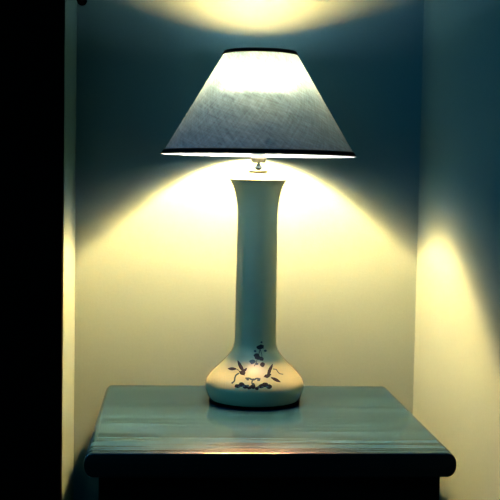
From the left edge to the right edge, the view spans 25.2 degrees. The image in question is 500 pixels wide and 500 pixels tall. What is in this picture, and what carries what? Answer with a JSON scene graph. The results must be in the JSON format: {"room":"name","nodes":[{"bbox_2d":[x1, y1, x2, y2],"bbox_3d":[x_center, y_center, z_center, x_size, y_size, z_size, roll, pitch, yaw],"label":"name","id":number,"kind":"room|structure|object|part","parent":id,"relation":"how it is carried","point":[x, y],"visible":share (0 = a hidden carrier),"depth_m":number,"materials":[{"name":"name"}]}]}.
{"room":"bedroom","nodes":[
{"label":"bedroom","id":0,"kind":"room"},
{"bbox_2d":[0,0,64,499],"bbox_3d":[-1.309,-0.471,1.404,2.132,2.450,0.020,1,4,-4],"label":"wall","id":1,"kind":"structure","parent":0,"point":[32,32],"depth_m":1.50,"materials":[{"name":"black paint"}]},
{"bbox_2d":[62,0,76,499],"bbox_3d":[-0.292,-0.465,1.580,0.080,2.450,0.186,1,4,-4],"label":"wall","id":2,"kind":"structure","parent":0,"point":[70,70],"depth_m":1.60,"materials":[{"name":"white paint"}]},
{"bbox_2d":[77,0,86,5],"bbox_3d":[-0.252,-0.374,1.666,0.015,0.015,0.032,1,4,-4],"label":"peg","id":3,"kind":"object","parent":2,"relation":"attached to","point":[80,2],"visible":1,"depth_m":1.68,"materials":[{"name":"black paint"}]},
{"bbox_2d":[73,0,423,499],"bbox_3d":[0.003,-0.469,1.734,0.689,2.450,0.080,1,4,-4],"label":"wall","id":4,"kind":"structure","parent":0,"point":[156,232],"depth_m":1.72,"materials":[{"name":"white paint"}]},
{"bbox_2d":[413,0,499,499],"bbox_3d":[0.400,-0.376,0.422,0.080,2.450,2.600,1,4,-4],"label":"wall","id":5,"kind":"structure","parent":0,"point":[456,385],"depth_m":1.48,"materials":[{"name":"white paint"}]},
{"bbox_3d":[-0.952,0.856,0.449,2.742,0.060,2.680,1,4,-4],"label":"floor","id":6,"kind":"structure","parent":0,"visible":0},
{"bbox_2d":[84,385,456,499],"bbox_3d":[0.007,0.496,1.528,0.436,0.550,0.424,1,4,-4],"label":"bedside table","id":7,"kind":"object","parent":6,"relation":"on","point":[148,442],"visible":0.99,"depth_m":1.33,"materials":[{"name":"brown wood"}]},
{"bbox_2d":[161,47,356,410],"bbox_3d":[0.010,-0.031,1.582,0.276,0.496,0.276,0,4,-11],"label":"table lamp","id":8,"kind":"object","parent":7,"relation":"on","point":[257,103],"visible":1,"depth_m":1.53,"materials":[{"name":"grey ceramic"}]},
{"bbox_2d":[205,179,303,406],"bbox_3d":[0.009,0.056,1.587,0.141,0.312,0.141,1,4,-4],"label":"lamp base","id":9,"kind":"object","parent":8,"relation":"attached to","point":[254,373],"depth_m":1.56,"materials":[{"name":"grey ceramic"}]},
{"bbox_3d":[0.013,-0.205,1.570,0.273,0.144,0.273,1,4,-4],"label":"lamp shade","id":10,"kind":"part","parent":8,"relation":"part of","materials":[{"name":"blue fabric"}]},
{"bbox_2d":[249,170,267,172],"bbox_3d":[0.012,-0.111,1.577,0.027,0.003,0.027,1,4,-4],"label":"washer","id":11,"kind":"object","parent":8,"relation":"in","point":[254,171],"depth_m":1.57,"materials":[{"name":"gold metal"}]},
{"bbox_3d":[0.012,-0.118,1.576,0.012,0.011,0.012,1,4,-4],"label":"stem","id":12,"kind":"part","parent":8,"relation":"part of","materials":[{"name":"grey metal"}]},
{"bbox_2d":[251,154,265,162],"bbox_3d":[0.012,-0.137,1.575,0.028,0.028,0.028,1,4,-4],"label":"socket","id":13,"kind":"object","parent":8,"relation":"attached to","point":[255,158],"depth_m":1.57,"materials":[{"name":"grey"}]},
{"bbox_3d":[0.012,-0.136,1.575,0.276,0.007,0.276,1,4,-4],"label":"trim","id":14,"kind":"part","parent":8,"relation":"part of","materials":[{"name":"black"}]},
{"bbox_3d":[0.015,-0.275,1.566,0.108,0.006,0.108,1,4,-4],"label":"trim","id":15,"kind":"part","parent":8,"relation":"part of","materials":[{"name":"black fabric"}]}
]}

